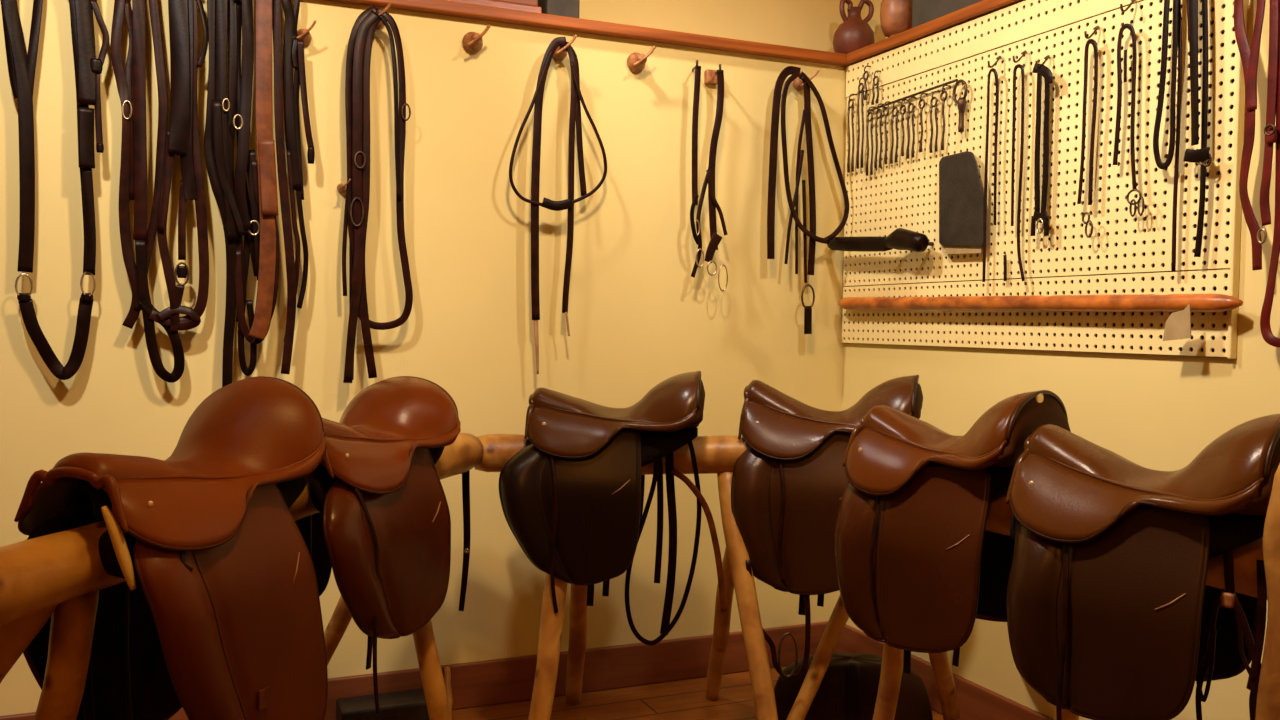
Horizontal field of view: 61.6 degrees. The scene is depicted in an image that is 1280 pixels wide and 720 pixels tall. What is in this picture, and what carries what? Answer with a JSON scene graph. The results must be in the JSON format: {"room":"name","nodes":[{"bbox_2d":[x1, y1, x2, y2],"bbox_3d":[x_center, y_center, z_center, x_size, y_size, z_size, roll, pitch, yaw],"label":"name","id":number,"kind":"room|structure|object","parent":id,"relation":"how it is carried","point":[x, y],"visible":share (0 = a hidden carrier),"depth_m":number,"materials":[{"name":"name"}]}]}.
{"room":"tack room","nodes":[
{"label":"tack room","id":0,"kind":"room"},
{"bbox_2d":[0,0,864,715],"bbox_3d":[-1.120,-0.395,3.108,4.600,2.850,0.400,0,2,-23],"label":"wall","id":1,"kind":"structure","parent":0,"point":[638,318],"depth_m":3.19,"materials":[{"name":"beige paint"}]},
{"bbox_2d":[296,20,316,45],"bbox_3d":[-0.909,-0.889,2.913,0.051,0.052,0.088,0,2,-23],"label":"wall hook","id":2,"kind":"object","parent":1,"relation":"attached to","point":[303,34],"visible":0.91,"depth_m":2.90,"materials":[{"name":"brown wood"}]},
{"bbox_2d":[291,38,314,163],"bbox_3d":[-0.909,-0.700,2.897,0.061,0.334,0.011,0,2,-23],"label":"leather strap","id":3,"kind":"object","parent":2,"relation":"hanging from","point":[297,44],"visible":1,"depth_m":2.90,"materials":[{"name":"black leather"}]},
{"bbox_2d":[337,179,350,191],"bbox_3d":[-0.820,-0.483,2.969,0.028,0.029,0.086,0,2,-23],"label":"wall hook","id":4,"kind":"object","parent":1,"relation":"attached to","point":[341,187],"visible":0.99,"depth_m":2.98,"materials":[{"name":"brown wood"}]},
{"bbox_2d":[342,5,412,382],"bbox_3d":[-0.727,-0.459,2.985,0.194,1.047,0.034,0,2,-23],"label":"bridle","id":5,"kind":"object","parent":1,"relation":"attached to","point":[358,59],"visible":1,"depth_m":2.96,"materials":[{"name":"brown leather"}]},
{"bbox_2d":[376,0,392,28],"bbox_3d":[-0.726,-0.963,2.989,0.060,0.062,0.089,0,2,-23],"label":"wall hook","id":6,"kind":"object","parent":1,"relation":"attached to","point":[380,25],"visible":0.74,"depth_m":2.97,"materials":[{"name":"brown wood"}]},
{"bbox_2d":[0,621,835,719],"bbox_3d":[-1.239,0.969,2.882,4.200,0.135,0.018,0,2,-23],"label":"baseboard","id":7,"kind":"structure","parent":1,"relation":"attached to","point":[504,680],"depth_m":3.35,"materials":[{"name":"brown wood"}]},
{"bbox_2d":[462,24,490,52],"bbox_3d":[-0.472,-0.930,3.100,0.064,0.069,0.089,0,2,-23],"label":"wall hook","id":8,"kind":"object","parent":1,"relation":"attached to","point":[472,41],"visible":1,"depth_m":3.11,"materials":[{"name":"brown wood"}]},
{"bbox_2d":[553,34,576,59],"bbox_3d":[-0.229,-0.935,3.205,0.060,0.062,0.089,0,2,-23],"label":"wall hook","id":9,"kind":"object","parent":1,"relation":"attached to","point":[560,53],"visible":0.79,"depth_m":3.19,"materials":[{"name":"brown wood"}]},
{"bbox_2d":[509,37,606,373],"bbox_3d":[-0.244,-0.458,3.190,0.308,1.001,0.030,0,2,-23],"label":"bridle","id":10,"kind":"object","parent":9,"relation":"hanging from","point":[576,96],"visible":1,"depth_m":3.18,"materials":[{"name":"brown leather"}]},
{"bbox_2d":[329,0,852,66],"bbox_3d":[-1.156,-1.017,2.939,4.400,0.034,0.235,0,2,-23],"label":"trim","id":11,"kind":"structure","parent":1,"relation":"attached to","point":[440,7],"depth_m":3.27,"materials":[{"name":"brown wood"}]},
{"bbox_2d":[446,0,541,12],"bbox_3d":[-0.498,-1.100,3.234,0.377,0.130,0.150,0,2,-23],"label":"wooden chest","id":12,"kind":"object","parent":11,"relation":"on","point":[522,5],"visible":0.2,"depth_m":3.21,"materials":[{"name":"brown wood"}]},
{"bbox_2d":[538,0,579,17],"bbox_3d":[-0.257,-1.105,3.333,0.107,0.140,0.120,0,2,-23],"label":"case","id":13,"kind":"object","parent":11,"relation":"on","point":[567,8],"visible":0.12,"depth_m":3.28,"materials":[{"name":"grey"}]},
{"bbox_2d":[833,0,874,53],"bbox_3d":[0.743,-1.146,3.725,0.144,0.224,0.144,0,2,-23],"label":"jug","id":14,"kind":"object","parent":11,"relation":"on","point":[855,33],"visible":0.89,"depth_m":3.68,"materials":[{"name":"brown ceramic"}]},
{"bbox_2d":[627,46,655,71],"bbox_3d":[0.004,-0.929,3.306,0.064,0.069,0.089,0,2,-23],"label":"wall hook","id":15,"kind":"object","parent":1,"relation":"attached to","point":[636,61],"visible":1,"depth_m":3.31,"materials":[{"name":"brown wood"}]},
{"bbox_2d":[692,60,720,84],"bbox_3d":[0.210,-0.907,3.392,0.120,0.049,0.099,0,2,-23],"label":"hanger","id":16,"kind":"object","parent":1,"relation":"attached to","point":[710,76],"visible":0.93,"depth_m":3.42,"materials":[{"name":"brown wood"}]},
{"bbox_2d":[690,65,727,291],"bbox_3d":[0.218,-0.566,3.371,0.139,0.700,0.020,0,2,-23],"label":"headstall","id":17,"kind":"object","parent":16,"relation":"hanging from","point":[715,239],"visible":1,"depth_m":3.37,"materials":[{"name":"brown leather"}]},
{"bbox_2d":[792,70,818,90],"bbox_3d":[0.546,-0.924,3.541,0.055,0.057,0.088,0,2,-23],"label":"wall hook","id":18,"kind":"object","parent":1,"relation":"attached to","point":[797,83],"visible":0.79,"depth_m":3.55,"materials":[{"name":"brown wood"}]},
{"bbox_2d":[767,66,848,333],"bbox_3d":[0.555,-0.521,3.539,0.310,0.872,0.021,0,2,-23],"label":"bridle","id":19,"kind":"object","parent":1,"relation":"attached to","point":[794,71],"visible":1,"depth_m":3.52,"materials":[{"name":"brown leather"}]},
{"bbox_3d":[-1.391,-0.997,2.700,0.060,0.062,0.089,0,2,-23],"label":"wall hook","id":20,"kind":"object","parent":1,"relation":"attached to","visible":0},
{"bbox_2d":[74,0,108,271],"bbox_3d":[-1.376,-0.613,2.689,0.085,0.785,0.019,0,2,-30],"label":"bridle","id":21,"kind":"object","parent":20,"relation":"hanging from","point":[90,68],"visible":1,"depth_m":2.69,"materials":[{"name":"black leather"}]},
{"bbox_3d":[-1.526,-0.989,2.642,0.060,0.062,0.089,0,2,-23],"label":"wall hook","id":22,"kind":"object","parent":1,"relation":"attached to","visible":0},
{"bbox_2d":[1,0,95,379],"bbox_3d":[-1.472,-0.482,2.672,0.209,1.066,0.024,0,2,-19],"label":"bridle","id":23,"kind":"object","parent":22,"relation":"hanging from","point":[21,65],"visible":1,"depth_m":2.66,"materials":[{"name":"black leather"}]},
{"bbox_3d":[-1.291,-1.003,2.743,0.060,0.062,0.089,0,2,-23],"label":"wall hook","id":24,"kind":"object","parent":1,"relation":"attached to","visible":0},
{"bbox_2d":[111,0,184,382],"bbox_3d":[-1.267,-0.489,2.763,0.173,1.097,0.030,0,2,-23],"label":"bridle","id":25,"kind":"object","parent":24,"relation":"hanging from","point":[133,183],"visible":1,"depth_m":2.75,"materials":[{"name":"brown leather"}]},
{"bbox_3d":[-1.183,-1.009,2.790,0.060,0.062,0.089,0,2,-23],"label":"wall hook","id":26,"kind":"object","parent":1,"relation":"attached to","visible":0},
{"bbox_2d":[148,0,208,331],"bbox_3d":[-1.194,-0.558,2.777,0.147,0.974,0.031,0,2,-23],"label":"bridle","id":27,"kind":"object","parent":26,"relation":"hanging from","point":[182,139],"visible":1,"depth_m":2.78,"materials":[{"name":"black leather"}]},
{"bbox_3d":[-1.098,-1.014,2.826,0.060,0.062,0.089,0,2,-23],"label":"wall hook","id":28,"kind":"object","parent":1,"relation":"attached to","visible":0},
{"bbox_2d":[204,0,269,386],"bbox_3d":[-1.058,-0.478,2.833,0.172,1.158,0.042,0,2,-32],"label":"bridle","id":29,"kind":"object","parent":28,"relation":"hanging from","point":[221,123],"visible":0.94,"depth_m":2.82,"materials":[{"name":"black leather"}]},
{"bbox_3d":[-1.000,-1.019,2.868,0.060,0.062,0.089,0,2,-23],"label":"wall hook","id":30,"kind":"object","parent":1,"relation":"attached to","visible":0},
{"bbox_2d":[234,0,295,373],"bbox_3d":[-0.990,-0.513,2.841,0.158,1.106,0.037,0,2,-23],"label":"leather strap","id":31,"kind":"object","parent":30,"relation":"hanging from","point":[261,172],"visible":1,"depth_m":2.84,"materials":[{"name":"brown leather"}]},
{"bbox_2d":[281,0,308,341],"bbox_3d":[-0.936,-0.561,2.900,0.079,1.026,0.015,0,2,-31],"label":"bridle","id":32,"kind":"object","parent":30,"relation":"hanging from","point":[291,13],"visible":1,"depth_m":2.90,"materials":[{"name":"black leather"}]},
{"bbox_2d":[452,666,942,719],"bbox_3d":[-0.228,1.153,1.047,4.600,0.080,5.000,0,2,-23],"label":"floor","id":33,"kind":"structure","parent":0,"point":[685,699],"depth_m":3.24,"materials":[{"name":"brown wood"}]},
{"bbox_2d":[0,433,483,719],"bbox_3d":[-0.904,0.644,2.071,0.784,0.876,1.766,2,2,24],"label":"rack","id":34,"kind":"object","parent":33,"relation":"on","point":[60,576],"visible":0.35,"depth_m":1.64,"materials":[{"name":"brown wood"}]},
{"bbox_2d":[14,376,327,719],"bbox_3d":[-0.796,0.414,1.853,0.363,0.752,0.474,1,2,19],"label":"saddle","id":35,"kind":"object","parent":34,"relation":"on","point":[216,614],"visible":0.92,"depth_m":1.80,"materials":[{"name":"leather"}]},
{"bbox_2d":[295,376,460,713],"bbox_3d":[-0.635,0.369,2.307,0.364,0.649,0.528,1,2,19],"label":"saddle","id":36,"kind":"object","parent":34,"relation":"on","point":[382,524],"visible":0.64,"depth_m":2.24,"materials":[{"name":"leather"}]},
{"bbox_2d":[458,470,470,610],"bbox_3d":[-0.458,0.434,2.802,0.030,0.450,0.012,1,2,4],"label":"leather strap","id":37,"kind":"object","parent":34,"relation":"hanging from","point":[465,476],"visible":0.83,"depth_m":2.80,"materials":[{"name":"leather"}]},
{"bbox_2d":[336,688,428,719],"bbox_3d":[-0.706,0.997,3.026,0.280,0.085,0.120,0,2,-23],"label":"flat box","id":38,"kind":"object","parent":33,"relation":"on","point":[407,704],"visible":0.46,"depth_m":2.99,"materials":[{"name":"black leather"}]},
{"bbox_2d":[444,667,452,719],"bbox_3d":[-0.547,0.974,3.065,0.026,0.148,0.181,0,2,-10],"label":"wooden stick","id":39,"kind":"object","parent":33,"relation":"on","point":[447,674],"visible":0.66,"depth_m":3.10,"materials":[{"name":"brown wood"}]},
{"bbox_2d":[474,434,848,719],"bbox_3d":[0.158,0.634,2.816,1.110,0.867,0.915,2,2,34],"label":"rack","id":40,"kind":"object","parent":33,"relation":"on","point":[719,455],"visible":0.47,"depth_m":2.81,"materials":[{"name":"brown wood"}]},
{"bbox_2d":[499,371,704,612],"bbox_3d":[-0.093,0.339,2.864,0.525,0.629,0.352,1,2,2],"label":"saddle","id":41,"kind":"object","parent":40,"relation":"on","point":[572,499],"visible":1,"depth_m":2.71,"materials":[{"name":"leather"}]},
{"bbox_2d":[625,441,726,644],"bbox_3d":[0.096,0.467,2.797,0.268,0.564,0.026,1,2,3],"label":"leather strap","id":42,"kind":"object","parent":40,"relation":"hanging from","point":[666,626],"visible":0.91,"depth_m":2.80,"materials":[{"name":"black leather"}]},
{"bbox_2d":[731,375,922,614],"bbox_3d":[0.504,0.357,2.861,0.474,0.649,0.364,1,2,16],"label":"saddle","id":43,"kind":"object","parent":40,"relation":"on","point":[788,486],"visible":0.79,"depth_m":2.74,"materials":[{"name":"leather"}]},
{"bbox_2d":[745,560,810,679],"bbox_3d":[0.350,0.663,2.730,0.169,0.308,0.020,1,2,0],"label":"leather strap","id":44,"kind":"object","parent":43,"relation":"hanging from","point":[777,664],"visible":0.88,"depth_m":2.73,"materials":[{"name":"leather"}]},
{"bbox_2d":[774,653,932,719],"bbox_3d":[0.593,0.946,3.016,0.459,0.233,0.217,1,2,7],"label":"bag","id":45,"kind":"object","parent":33,"relation":"on","point":[848,689],"visible":0.67,"depth_m":2.94,"materials":[{"name":"leather"}]},
{"bbox_2d":[873,486,1267,719],"bbox_3d":[0.874,0.659,2.351,0.807,0.876,1.873,1,2,-6],"label":"rack","id":46,"kind":"object","parent":33,"relation":"on","point":[999,515],"visible":0.13,"depth_m":2.10,"materials":[{"name":"brown wood"}]},
{"bbox_2d":[834,390,1070,673],"bbox_3d":[0.641,0.353,2.208,0.395,0.604,0.366,3,3,44],"label":"saddle","id":47,"kind":"object","parent":46,"relation":"on","point":[917,563],"visible":0.9,"depth_m":2.10,"materials":[{"name":"leather"}]},
{"bbox_2d":[1005,414,1279,719],"bbox_3d":[0.883,0.375,1.841,0.367,0.603,0.446,-1,3,-44],"label":"saddle","id":48,"kind":"object","parent":46,"relation":"on","point":[1109,602],"visible":0.97,"depth_m":1.75,"materials":[{"name":"leather"}]},
{"bbox_2d":[1195,550,1266,719],"bbox_3d":[0.917,0.435,1.663,0.019,0.340,0.101,-1,2,-35],"label":"bundle","id":49,"kind":"object","parent":46,"relation":"hanging from","point":[1228,599],"visible":0.93,"depth_m":1.65,"materials":[{"name":"brown leather"}]},
{"bbox_2d":[1255,464,1279,719],"bbox_3d":[0.895,0.625,1.438,0.138,0.980,0.171,1,2,11],"label":"log post","id":50,"kind":"object","parent":33,"relation":"on","point":[1268,696],"visible":1,"depth_m":1.44,"materials":[{"name":"brown wood"}]},
{"bbox_2d":[838,0,1279,719],"bbox_3d":[1.760,-0.309,1.740,0.400,2.850,4.800,0,2,-23],"label":"wall","id":51,"kind":"structure","parent":0,"point":[1158,412],"depth_m":2.59,"materials":[{"name":"beige paint"}]},
{"bbox_2d":[847,0,1023,63],"bbox_3d":[1.707,-0.932,1.564,0.235,0.034,4.565,0,2,-23],"label":"trim","id":52,"kind":"structure","parent":51,"relation":"attached to","point":[984,7],"depth_m":3.22,"materials":[{"name":"brown wood"}]},
{"bbox_2d":[880,0,911,36],"bbox_3d":[0.844,-1.123,3.503,0.120,0.195,0.120,0,2,-23],"label":"clay pot","id":53,"kind":"object","parent":52,"relation":"on","point":[895,15],"visible":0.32,"depth_m":3.46,"materials":[{"name":"brown ceramic"}]},
{"bbox_2d":[912,0,982,27],"bbox_3d":[1.023,-1.096,3.140,0.120,0.170,0.574,0,2,-23],"label":"case","id":54,"kind":"object","parent":52,"relation":"on","point":[923,11],"visible":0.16,"depth_m":3.28,"materials":[{"name":"grey"}]},
{"bbox_2d":[836,624,1053,719],"bbox_3d":[1.592,1.052,1.602,0.018,0.135,4.582,0,2,-23],"label":"baseboard","id":55,"kind":"structure","parent":51,"relation":"attached to","point":[975,701],"depth_m":3.10,"materials":[{"name":"brown wood"}]},
{"bbox_2d":[846,0,1143,96],"bbox_3d":[1.000,-0.917,2.970,0.018,0.101,1.472,0,2,-23],"label":"pegboard","id":56,"kind":"object","parent":51,"relation":"attached to","point":[1026,19],"visible":0.98,"depth_m":3.05,"materials":[{"name":"beige wood"}]},
{"bbox_2d":[856,78,865,168],"bbox_3d":[0.727,-0.782,3.540,0.032,0.296,0.030,2,2,33],"label":"bit","id":57,"kind":"object","parent":56,"relation":"hanging from","point":[860,84],"visible":0.98,"depth_m":3.54,"materials":[{"name":"metal"}]},
{"bbox_2d":[863,65,870,99],"bbox_3d":[0.741,-0.907,3.512,0.026,0.112,0.029,2,2,36],"label":"bit","id":58,"kind":"object","parent":56,"relation":"hanging from","point":[865,72],"visible":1,"depth_m":3.51,"materials":[{"name":"metal"}]},
{"bbox_2d":[871,70,880,104],"bbox_3d":[0.760,-0.880,3.464,0.038,0.106,0.030,2,3,40],"label":"bit","id":59,"kind":"object","parent":56,"relation":"hanging from","point":[875,77],"visible":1,"depth_m":3.46,"materials":[{"name":"metal"}]},
{"bbox_2d":[1113,0,1144,216],"bbox_3d":[1.148,-0.596,2.525,0.046,0.523,0.107,1,2,0],"label":"strap loop","id":60,"kind":"object","parent":56,"relation":"hanging from","point":[1130,27],"visible":1,"depth_m":2.52,"materials":[{"name":"leather"}]},
{"bbox_2d":[1153,0,1181,271],"bbox_3d":[1.198,-0.550,2.433,0.045,0.702,0.060,1,2,2],"label":"strap loop","id":61,"kind":"object","parent":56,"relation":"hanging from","point":[1177,21],"visible":1,"depth_m":2.41,"materials":[{"name":"leather"}]},
{"bbox_2d":[1183,0,1211,256],"bbox_3d":[1.221,-0.553,2.361,0.043,0.654,0.092,1,2,6],"label":"strap","id":62,"kind":"object","parent":56,"relation":"hanging from","point":[1202,155],"visible":1,"depth_m":2.35,"materials":[{"name":"leather"}]},
{"bbox_2d":[842,269,1229,356],"bbox_3d":[0.990,-0.128,2.997,0.014,0.190,1.472,0,2,-23],"label":"pegboard","id":63,"kind":"object","parent":51,"relation":"attached to","point":[1084,331],"visible":0.8,"depth_m":2.80,"materials":[{"name":"beige wood"}]},
{"bbox_2d":[838,294,1242,312],"bbox_3d":[0.977,-0.156,2.948,0.054,0.057,1.490,0,2,-23],"label":"wooden rail","id":64,"kind":"object","parent":63,"relation":"attached to","point":[1207,303],"visible":0.99,"depth_m":2.71,"materials":[{"name":"brown wood"}]},
{"bbox_2d":[1163,303,1190,340],"bbox_3d":[1.187,-0.083,2.371,0.002,0.084,0.072,0,2,-23],"label":"card","id":65,"kind":"object","parent":64,"relation":"attached to","point":[1178,324],"visible":1,"depth_m":2.37,"materials":[{"name":"beige paper"}]},
{"bbox_2d":[843,0,1236,285],"bbox_3d":[0.996,-0.545,2.983,0.014,0.639,1.472,0,2,-23],"label":"pegboard","id":66,"kind":"object","parent":51,"relation":"attached to","point":[904,194],"visible":0.73,"depth_m":2.74,"materials":[{"name":"beige wood"}]},
{"bbox_2d":[847,94,856,172],"bbox_3d":[0.706,-0.760,3.590,0.029,0.261,0.031,2,2,26],"label":"bit","id":67,"kind":"object","parent":66,"relation":"hanging from","point":[850,100],"visible":0.99,"depth_m":3.58,"materials":[{"name":"metal"}]},
{"bbox_2d":[827,228,933,251],"bbox_3d":[0.754,-0.367,3.396,0.099,0.080,0.506,0,2,-23],"label":"brush","id":68,"kind":"object","parent":66,"relation":"attached to","point":[900,238],"visible":0.99,"depth_m":3.31,"materials":[{"name":"black plastic"}]},
{"bbox_2d":[867,79,957,111],"bbox_3d":[0.838,-0.812,3.309,0.022,0.021,0.435,0,2,-23],"label":"hook rail","id":69,"kind":"object","parent":66,"relation":"attached to","point":[954,80],"visible":0.96,"depth_m":3.28,"materials":[{"name":"metal"}]},
{"bbox_2d":[866,106,874,175],"bbox_3d":[0.748,-0.714,3.493,0.031,0.222,0.032,2,2,29],"label":"bit","id":70,"kind":"object","parent":69,"relation":"hanging from","point":[869,113],"visible":1,"depth_m":3.48,"materials":[{"name":"metal"}]},
{"bbox_2d":[874,103,882,168],"bbox_3d":[0.766,-0.721,3.449,0.034,0.206,0.030,2,2,35],"label":"bit","id":71,"kind":"object","parent":69,"relation":"hanging from","point":[878,110],"visible":0.97,"depth_m":3.44,"materials":[{"name":"metal"}]},
{"bbox_2d":[883,101,889,163],"bbox_3d":[0.785,-0.723,3.409,0.029,0.199,0.026,1,2,7],"label":"bit","id":72,"kind":"object","parent":69,"relation":"hanging from","point":[885,108],"visible":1,"depth_m":3.41,"materials":[{"name":"metal"}]},
{"bbox_2d":[890,101,900,163],"bbox_3d":[0.799,-0.716,3.373,0.034,0.192,0.030,2,2,36],"label":"bit","id":73,"kind":"object","parent":69,"relation":"hanging from","point":[894,108],"visible":1,"depth_m":3.37,"materials":[{"name":"metal"}]},
{"bbox_2d":[899,99,908,155],"bbox_3d":[0.820,-0.722,3.329,0.029,0.176,0.026,1,2,7],"label":"bit","id":74,"kind":"object","parent":69,"relation":"hanging from","point":[902,106],"visible":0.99,"depth_m":3.33,"materials":[{"name":"metal"}]},
{"bbox_2d":[906,97,916,158],"bbox_3d":[0.832,-0.714,3.298,0.031,0.186,0.032,2,2,29],"label":"bit","id":75,"kind":"object","parent":69,"relation":"hanging from","point":[910,104],"visible":1,"depth_m":3.29,"materials":[{"name":"metal"}]},
{"bbox_2d":[918,93,927,151],"bbox_3d":[0.855,-0.719,3.250,0.026,0.177,0.029,2,2,36],"label":"bit","id":76,"kind":"object","parent":69,"relation":"hanging from","point":[921,100],"visible":1,"depth_m":3.25,"materials":[{"name":"metal"}]},
{"bbox_2d":[929,91,939,152],"bbox_3d":[0.876,-0.711,3.197,0.030,0.181,0.031,2,2,27],"label":"bit","id":77,"kind":"object","parent":69,"relation":"hanging from","point":[932,106],"visible":1,"depth_m":3.19,"materials":[{"name":"metal"}]},
{"bbox_2d":[940,85,950,149],"bbox_3d":[0.895,-0.714,3.157,0.026,0.190,0.029,2,2,36],"label":"bit","id":78,"kind":"object","parent":69,"relation":"hanging from","point":[944,91],"visible":1,"depth_m":3.15,"materials":[{"name":"metal"}]},
{"bbox_2d":[952,79,967,131],"bbox_3d":[0.920,-0.731,3.089,0.027,0.151,0.061,0,2,-23],"label":"bit","id":79,"kind":"object","parent":69,"relation":"hanging from","point":[961,103],"visible":1,"depth_m":3.08,"materials":[{"name":"metal"}]},
{"bbox_2d":[939,151,983,253],"bbox_3d":[0.922,-0.451,3.085,0.030,0.297,0.231,0,2,-23],"label":"pouch","id":80,"kind":"object","parent":66,"relation":"hanging from","point":[961,198],"visible":0.98,"depth_m":3.07,"materials":[{"name":"black leather"}]},
{"bbox_2d":[982,56,1000,281],"bbox_3d":[0.973,-0.528,2.968,0.037,0.623,0.067,1,2,20],"label":"strap loop","id":81,"kind":"object","parent":66,"relation":"hanging from","point":[993,70],"visible":1,"depth_m":2.96,"materials":[{"name":"leather"}]},
{"bbox_2d":[1003,50,1026,281],"bbox_3d":[1.008,-0.519,2.878,0.042,0.619,0.092,1,2,6],"label":"strap loop","id":82,"kind":"object","parent":66,"relation":"hanging from","point":[1020,66],"visible":1,"depth_m":2.86,"materials":[{"name":"leather"}]},
{"bbox_2d":[1030,55,1052,235],"bbox_3d":[1.038,-0.557,2.788,0.043,0.474,0.091,1,2,10],"label":"strap","id":83,"kind":"object","parent":66,"relation":"hanging from","point":[1041,70],"visible":1,"depth_m":2.78,"materials":[{"name":"leather"}]},
{"bbox_2d":[1077,26,1098,237],"bbox_3d":[1.106,-0.562,2.648,0.038,0.526,0.072,1,2,14],"label":"strap loop","id":84,"kind":"object","parent":66,"relation":"hanging from","point":[1090,41],"visible":1,"depth_m":2.63,"materials":[{"name":"leather"}]},
{"bbox_2d":[1227,0,1247,358],"bbox_3d":[1.286,-0.472,2.304,0.022,0.941,0.008,0,2,-23],"label":"strip","id":85,"kind":"object","parent":51,"relation":"attached to","point":[1240,84],"visible":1,"depth_m":2.30,"materials":[{"name":"beige wood"}]},
{"bbox_2d":[1234,0,1279,346],"bbox_3d":[1.276,-0.433,2.211,0.031,0.812,0.154,0,2,-23],"label":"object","id":86,"kind":"object","parent":51,"relation":"hanging from","point":[1249,56],"visible":1,"depth_m":2.20,"materials":[{"name":"red leather"}]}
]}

